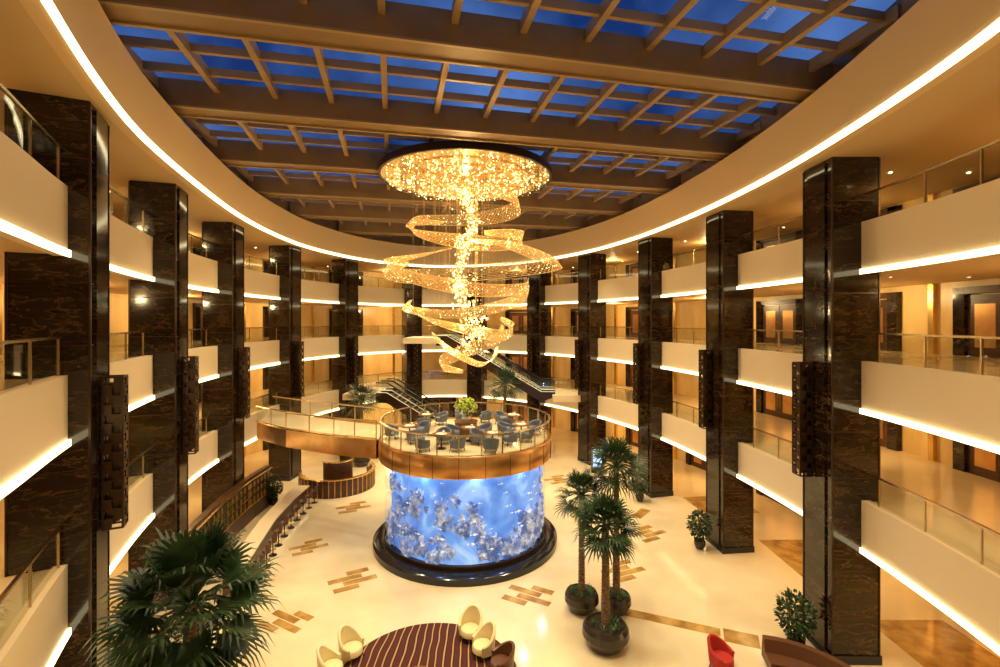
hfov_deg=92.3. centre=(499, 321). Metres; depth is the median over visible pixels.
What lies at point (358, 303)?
strip light
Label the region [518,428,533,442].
lounge armchair
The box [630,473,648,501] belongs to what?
potted ficus
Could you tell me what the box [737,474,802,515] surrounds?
strip light
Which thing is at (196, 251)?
door
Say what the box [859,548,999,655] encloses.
strip light
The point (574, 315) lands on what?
door
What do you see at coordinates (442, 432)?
cafe table
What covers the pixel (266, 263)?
door
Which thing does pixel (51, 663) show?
strip light
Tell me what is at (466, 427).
cafe table
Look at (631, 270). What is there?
door
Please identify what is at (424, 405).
deck railing
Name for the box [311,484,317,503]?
bar stool
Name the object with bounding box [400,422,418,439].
cafe table
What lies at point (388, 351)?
strip light
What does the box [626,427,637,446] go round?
door
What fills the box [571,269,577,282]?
door
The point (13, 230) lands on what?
strip light
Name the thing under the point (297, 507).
bar stool
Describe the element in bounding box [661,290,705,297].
strip light
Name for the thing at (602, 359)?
strip light
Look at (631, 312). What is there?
door
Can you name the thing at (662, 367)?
strip light
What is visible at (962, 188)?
door
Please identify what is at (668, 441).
strip light
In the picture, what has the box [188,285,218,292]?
strip light
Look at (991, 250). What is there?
strip light
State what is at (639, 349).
wall lantern
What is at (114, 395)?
wall lantern
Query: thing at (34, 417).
parapet
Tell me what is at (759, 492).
door
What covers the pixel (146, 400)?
strip light
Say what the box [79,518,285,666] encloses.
fan palm
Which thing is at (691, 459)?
door
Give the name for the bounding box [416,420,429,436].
lounge armchair
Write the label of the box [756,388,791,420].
door
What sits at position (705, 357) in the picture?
wall lantern
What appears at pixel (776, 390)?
strip light
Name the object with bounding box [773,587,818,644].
potted ficus
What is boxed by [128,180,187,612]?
marble column
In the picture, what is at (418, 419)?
lounge armchair
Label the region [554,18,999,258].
strip light
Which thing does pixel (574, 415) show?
door
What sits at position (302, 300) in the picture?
strip light
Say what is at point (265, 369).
door
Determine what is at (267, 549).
bar stool
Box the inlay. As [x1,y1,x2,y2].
[119,475,999,666]
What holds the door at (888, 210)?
in the wall
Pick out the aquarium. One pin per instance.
(471, 519)
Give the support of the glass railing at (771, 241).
in the wall
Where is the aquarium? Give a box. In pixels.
[373,417,556,586]
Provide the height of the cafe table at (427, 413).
0.860 m
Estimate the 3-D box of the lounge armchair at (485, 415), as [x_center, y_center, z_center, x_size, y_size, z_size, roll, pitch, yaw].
[-0.884,5.783,29.507,0.772,0.785,0.830,0,0,-6]
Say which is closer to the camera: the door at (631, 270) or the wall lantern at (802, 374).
the wall lantern at (802, 374)
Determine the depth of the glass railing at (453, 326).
44.63 m
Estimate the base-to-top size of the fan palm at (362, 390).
7.005 m
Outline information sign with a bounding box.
[591,447,602,472]
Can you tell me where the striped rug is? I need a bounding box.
[343,623,516,666]
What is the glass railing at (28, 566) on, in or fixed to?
on the parapet at (954, 577)
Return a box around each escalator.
[376,380,451,420]
[436,326,554,401]
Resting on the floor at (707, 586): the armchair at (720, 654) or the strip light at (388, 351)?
the armchair at (720, 654)
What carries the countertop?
on the floor at (707, 586)
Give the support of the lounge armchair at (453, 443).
on the aquarium
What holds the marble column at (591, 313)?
on the floor at (707, 586)
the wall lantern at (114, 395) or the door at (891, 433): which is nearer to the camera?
the wall lantern at (114, 395)
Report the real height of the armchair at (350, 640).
1.070 m
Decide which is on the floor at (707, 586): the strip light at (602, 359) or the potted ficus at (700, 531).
the potted ficus at (700, 531)
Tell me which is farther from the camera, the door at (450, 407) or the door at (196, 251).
the door at (450, 407)
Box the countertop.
[219,485,309,596]
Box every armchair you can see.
[316,645,342,666]
[337,624,363,665]
[384,423,398,439]
[406,429,421,444]
[414,435,429,452]
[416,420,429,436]
[417,418,431,425]
[435,411,447,423]
[436,427,451,444]
[446,424,459,438]
[449,437,465,451]
[455,414,462,418]
[458,604,482,641]
[469,428,484,445]
[471,620,495,663]
[479,409,491,422]
[479,422,491,437]
[482,438,498,453]
[490,640,514,666]
[494,410,507,423]
[497,421,510,436]
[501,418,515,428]
[503,428,517,446]
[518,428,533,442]
[527,419,541,434]
[707,633,734,666]
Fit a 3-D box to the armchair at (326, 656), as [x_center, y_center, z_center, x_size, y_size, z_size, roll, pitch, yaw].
[-5.637,11.271,15.896,0.850,1.070,0.919,0,0,-6]
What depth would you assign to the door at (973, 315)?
19.41 m
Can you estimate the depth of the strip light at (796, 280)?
21.77 m
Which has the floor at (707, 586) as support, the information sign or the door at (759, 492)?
the information sign
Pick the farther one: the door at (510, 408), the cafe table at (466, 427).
the door at (510, 408)
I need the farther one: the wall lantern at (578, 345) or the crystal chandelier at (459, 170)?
the wall lantern at (578, 345)
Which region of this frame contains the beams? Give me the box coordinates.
[98,0,899,245]
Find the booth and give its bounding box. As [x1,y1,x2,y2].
[298,456,375,498]
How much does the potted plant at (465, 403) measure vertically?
2.102 m
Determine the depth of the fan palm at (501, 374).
39.76 m
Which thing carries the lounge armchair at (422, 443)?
on the aquarium
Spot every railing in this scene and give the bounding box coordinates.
[0,82,999,288]
[0,325,999,384]
[0,370,999,607]
[177,465,272,607]
[380,378,454,415]
[380,402,549,456]
[442,326,552,388]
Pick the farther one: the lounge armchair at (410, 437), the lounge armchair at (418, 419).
the lounge armchair at (418, 419)
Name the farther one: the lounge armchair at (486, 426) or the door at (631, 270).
the door at (631, 270)
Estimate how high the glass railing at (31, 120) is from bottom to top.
0.990 m
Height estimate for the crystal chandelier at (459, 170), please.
10.806 m
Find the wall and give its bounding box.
[3,175,999,490]
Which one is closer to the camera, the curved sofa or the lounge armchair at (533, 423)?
the curved sofa
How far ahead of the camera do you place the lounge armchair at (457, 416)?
28.16 m
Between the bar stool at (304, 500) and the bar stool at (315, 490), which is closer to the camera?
the bar stool at (304, 500)
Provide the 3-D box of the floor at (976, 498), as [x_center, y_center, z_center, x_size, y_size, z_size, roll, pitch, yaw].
[-2.006,7.045,24.355,42.991,1.690,67.330,0,0,0]
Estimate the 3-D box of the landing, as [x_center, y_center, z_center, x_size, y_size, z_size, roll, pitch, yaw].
[-2.700,4.088,43.800,21.600,5.375,6.400,0,0,0]
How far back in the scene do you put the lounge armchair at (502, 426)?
25.83 m
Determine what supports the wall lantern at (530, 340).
attached to the marble column at (538, 313)
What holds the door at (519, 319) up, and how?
in the wall
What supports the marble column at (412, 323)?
on the floor at (707, 586)
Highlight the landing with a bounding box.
[343,336,579,401]
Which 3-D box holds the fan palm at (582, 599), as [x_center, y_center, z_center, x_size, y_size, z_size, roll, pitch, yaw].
[3.372,8.855,19.694,2.458,5.889,2.515,0,0,-44]
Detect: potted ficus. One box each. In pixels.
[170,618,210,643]
[264,475,282,505]
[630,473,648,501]
[685,508,713,549]
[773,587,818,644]
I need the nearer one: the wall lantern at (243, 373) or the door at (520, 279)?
the wall lantern at (243, 373)
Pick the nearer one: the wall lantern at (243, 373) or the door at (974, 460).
the door at (974, 460)
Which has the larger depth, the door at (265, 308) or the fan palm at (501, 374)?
the door at (265, 308)
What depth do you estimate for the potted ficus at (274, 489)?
30.85 m
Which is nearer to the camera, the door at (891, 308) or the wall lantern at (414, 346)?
the door at (891, 308)
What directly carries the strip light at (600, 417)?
attached to the parapet at (954, 577)
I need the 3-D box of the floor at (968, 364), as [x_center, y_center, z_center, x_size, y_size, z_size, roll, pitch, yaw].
[-2.006,2.245,24.355,42.991,1.690,67.330,0,0,0]
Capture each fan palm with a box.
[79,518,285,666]
[343,383,381,466]
[483,366,526,412]
[553,468,603,615]
[570,490,647,655]
[581,435,649,615]
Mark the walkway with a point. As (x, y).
(289, 429)
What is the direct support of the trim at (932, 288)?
attached to the wall
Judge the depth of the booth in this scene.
33.00 m
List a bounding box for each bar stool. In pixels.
[256,551,265,577]
[262,541,271,567]
[268,532,277,556]
[274,522,282,546]
[280,515,288,537]
[287,507,294,528]
[293,500,300,520]
[300,494,306,514]
[306,489,312,508]
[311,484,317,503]
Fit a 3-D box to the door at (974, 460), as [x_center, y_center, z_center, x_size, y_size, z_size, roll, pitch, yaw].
[19.319,4.780,18.322,0.300,2.840,4.000,0,0,0]
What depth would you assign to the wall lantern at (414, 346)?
49.02 m
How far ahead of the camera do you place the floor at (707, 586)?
21.09 m
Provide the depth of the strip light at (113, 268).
17.03 m
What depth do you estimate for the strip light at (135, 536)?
17.01 m
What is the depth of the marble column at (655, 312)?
32.48 m
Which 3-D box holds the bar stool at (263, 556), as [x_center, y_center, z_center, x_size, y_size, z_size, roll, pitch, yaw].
[-11.042,11.240,22.165,0.440,1.120,0.429,0,0,6]
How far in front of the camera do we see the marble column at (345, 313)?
43.48 m
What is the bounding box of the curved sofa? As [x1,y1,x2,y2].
[761,635,850,666]
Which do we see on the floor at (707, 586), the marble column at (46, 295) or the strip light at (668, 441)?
the marble column at (46, 295)
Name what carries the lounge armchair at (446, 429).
on the aquarium
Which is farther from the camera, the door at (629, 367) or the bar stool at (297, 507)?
the door at (629, 367)
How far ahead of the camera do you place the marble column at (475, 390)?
49.75 m
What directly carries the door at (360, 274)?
in the wall
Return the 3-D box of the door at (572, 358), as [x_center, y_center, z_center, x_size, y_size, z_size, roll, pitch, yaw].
[9.113,4.780,50.665,0.300,2.840,4.000,0,0,-43]
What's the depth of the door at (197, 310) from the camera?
36.64 m
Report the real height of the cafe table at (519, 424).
0.860 m
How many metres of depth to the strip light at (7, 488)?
9.87 m
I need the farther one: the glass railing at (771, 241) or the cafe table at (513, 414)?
the glass railing at (771, 241)
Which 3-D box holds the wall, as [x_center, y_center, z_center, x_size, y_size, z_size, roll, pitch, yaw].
[-2.006,1.350,24.355,43.591,20.900,67.930,0,0,0]
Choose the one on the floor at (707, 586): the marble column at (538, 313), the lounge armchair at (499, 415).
the marble column at (538, 313)
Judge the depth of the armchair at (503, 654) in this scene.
16.21 m
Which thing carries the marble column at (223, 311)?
on the floor at (707, 586)
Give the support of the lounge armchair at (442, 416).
on the aquarium
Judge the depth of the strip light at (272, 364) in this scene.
33.49 m
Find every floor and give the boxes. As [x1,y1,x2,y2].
[0,334,999,390]
[0,373,999,637]
[110,422,999,666]
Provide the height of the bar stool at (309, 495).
1.120 m
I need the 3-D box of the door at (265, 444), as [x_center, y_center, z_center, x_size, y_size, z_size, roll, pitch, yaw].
[-20.961,10.380,45.927,0.300,2.840,4.000,0,0,22]
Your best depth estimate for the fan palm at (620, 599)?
19.34 m
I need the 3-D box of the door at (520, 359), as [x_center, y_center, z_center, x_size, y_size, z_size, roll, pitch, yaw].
[2.470,4.780,55.829,4.000,2.840,0.300,0,0,28]
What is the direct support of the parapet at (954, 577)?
attached to the floor at (976, 498)
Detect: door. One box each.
[193,248,201,255]
[193,303,201,339]
[199,382,201,402]
[263,306,268,336]
[263,366,268,389]
[263,441,268,450]
[264,261,268,273]
[329,269,362,285]
[329,308,362,334]
[329,355,362,379]
[423,397,455,416]
[505,274,526,287]
[505,310,526,333]
[505,353,526,375]
[506,400,526,421]
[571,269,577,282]
[571,309,577,334]
[571,357,574,379]
[571,411,577,431]
[626,263,637,276]
[626,307,637,336]
[626,363,635,386]
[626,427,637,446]
[686,451,705,470]
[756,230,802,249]
[756,298,802,344]
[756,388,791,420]
[756,489,801,515]
[881,205,901,215]
[881,292,901,350]
[881,419,901,450]
[953,176,999,193]
[953,284,999,357]
[953,440,999,482]
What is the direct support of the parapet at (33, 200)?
attached to the ceiling at (987, 267)
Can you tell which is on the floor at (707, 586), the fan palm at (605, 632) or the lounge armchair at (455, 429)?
the fan palm at (605, 632)
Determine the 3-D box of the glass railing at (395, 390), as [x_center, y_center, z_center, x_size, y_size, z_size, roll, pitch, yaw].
[-4.589,8.824,42.585,11.899,7.352,1.585,0,0,7]
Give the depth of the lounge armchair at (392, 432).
25.17 m
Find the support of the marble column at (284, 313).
on the floor at (707, 586)
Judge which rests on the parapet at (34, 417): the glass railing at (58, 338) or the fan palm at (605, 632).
the glass railing at (58, 338)
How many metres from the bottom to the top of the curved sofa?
0.880 m
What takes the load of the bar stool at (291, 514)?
on the floor at (707, 586)
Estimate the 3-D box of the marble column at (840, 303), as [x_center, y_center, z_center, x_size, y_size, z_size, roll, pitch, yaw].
[12.285,3.050,17.360,1.720,17.500,1.720,0,0,1]
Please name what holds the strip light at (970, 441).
attached to the parapet at (34, 417)
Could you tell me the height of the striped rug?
0.020 m
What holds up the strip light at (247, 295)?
attached to the parapet at (33, 200)
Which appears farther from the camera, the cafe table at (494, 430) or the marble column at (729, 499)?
the marble column at (729, 499)
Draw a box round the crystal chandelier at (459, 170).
[378,140,561,372]
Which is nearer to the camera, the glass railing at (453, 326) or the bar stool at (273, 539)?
the bar stool at (273, 539)
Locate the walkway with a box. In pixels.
[256,396,393,458]
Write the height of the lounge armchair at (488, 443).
0.785 m
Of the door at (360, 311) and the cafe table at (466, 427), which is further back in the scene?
the door at (360, 311)
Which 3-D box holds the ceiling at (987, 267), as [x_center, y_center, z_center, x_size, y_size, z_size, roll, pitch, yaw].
[-2.006,-2.555,24.355,42.991,1.690,67.330,0,0,0]
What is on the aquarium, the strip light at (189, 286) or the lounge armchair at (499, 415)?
the lounge armchair at (499, 415)
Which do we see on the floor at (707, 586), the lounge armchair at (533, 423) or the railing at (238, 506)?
the railing at (238, 506)
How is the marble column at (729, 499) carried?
on the floor at (707, 586)
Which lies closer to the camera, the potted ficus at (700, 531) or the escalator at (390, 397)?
the potted ficus at (700, 531)
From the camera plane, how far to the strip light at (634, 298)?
37.33 m
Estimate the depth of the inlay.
18.65 m
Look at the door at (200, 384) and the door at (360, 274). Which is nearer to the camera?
the door at (200, 384)
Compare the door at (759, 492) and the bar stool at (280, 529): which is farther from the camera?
the door at (759, 492)
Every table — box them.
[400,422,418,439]
[418,411,433,417]
[432,431,450,449]
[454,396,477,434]
[461,424,478,441]
[483,429,501,437]
[504,412,520,426]
[512,421,529,437]
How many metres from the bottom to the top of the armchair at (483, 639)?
1.070 m
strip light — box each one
[0,219,70,256]
[0,439,70,499]
[40,0,389,263]
[46,628,70,666]
[110,264,154,280]
[110,513,154,573]
[128,395,154,411]
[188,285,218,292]
[188,459,218,484]
[244,294,279,299]
[250,362,279,369]
[301,299,338,303]
[358,303,404,305]
[358,351,404,354]
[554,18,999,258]
[597,297,637,301]
[597,358,635,364]
[597,416,637,430]
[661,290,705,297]
[661,366,698,375]
[661,437,705,460]
[737,278,802,289]
[737,380,791,395]
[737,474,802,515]
[859,246,999,273]
[859,408,999,453]
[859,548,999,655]
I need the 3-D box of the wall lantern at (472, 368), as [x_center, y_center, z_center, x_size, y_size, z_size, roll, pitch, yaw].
[-2.758,3.550,49.435,0.490,4.150,0.545,0,0,18]
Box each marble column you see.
[4,88,109,666]
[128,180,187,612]
[202,221,243,511]
[269,245,301,480]
[332,259,357,421]
[402,266,421,423]
[467,267,486,416]
[527,262,550,433]
[577,253,606,465]
[638,237,673,497]
[705,210,754,553]
[802,157,881,665]
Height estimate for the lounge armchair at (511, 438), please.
0.785 m
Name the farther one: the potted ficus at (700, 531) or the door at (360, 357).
the door at (360, 357)
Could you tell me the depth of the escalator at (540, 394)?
42.03 m
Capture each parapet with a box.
[0,131,999,304]
[0,335,999,486]
[0,380,999,666]
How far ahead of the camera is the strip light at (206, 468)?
25.18 m
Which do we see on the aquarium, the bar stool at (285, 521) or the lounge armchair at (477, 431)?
the lounge armchair at (477, 431)
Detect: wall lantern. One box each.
[101,374,127,530]
[182,356,198,454]
[238,347,249,418]
[294,341,303,396]
[350,338,357,383]
[412,344,417,376]
[470,337,475,376]
[527,337,534,381]
[575,339,582,388]
[633,343,642,403]
[699,349,711,428]
[792,362,812,476]
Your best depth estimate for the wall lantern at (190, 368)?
20.43 m
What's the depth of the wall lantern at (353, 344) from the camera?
43.53 m
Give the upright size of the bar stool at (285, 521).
1.120 m
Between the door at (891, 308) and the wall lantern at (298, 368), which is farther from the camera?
the wall lantern at (298, 368)
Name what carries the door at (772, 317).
in the wall
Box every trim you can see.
[0,194,936,461]
[19,0,999,265]
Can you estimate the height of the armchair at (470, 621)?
1.070 m
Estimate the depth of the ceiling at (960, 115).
16.24 m
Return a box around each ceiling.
[0,0,999,274]
[0,236,999,307]
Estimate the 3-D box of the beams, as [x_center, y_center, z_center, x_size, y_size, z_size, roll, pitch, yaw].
[-2.016,-8.500,24.424,27.881,1.040,54.023,0,0,0]
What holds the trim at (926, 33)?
attached to the wall

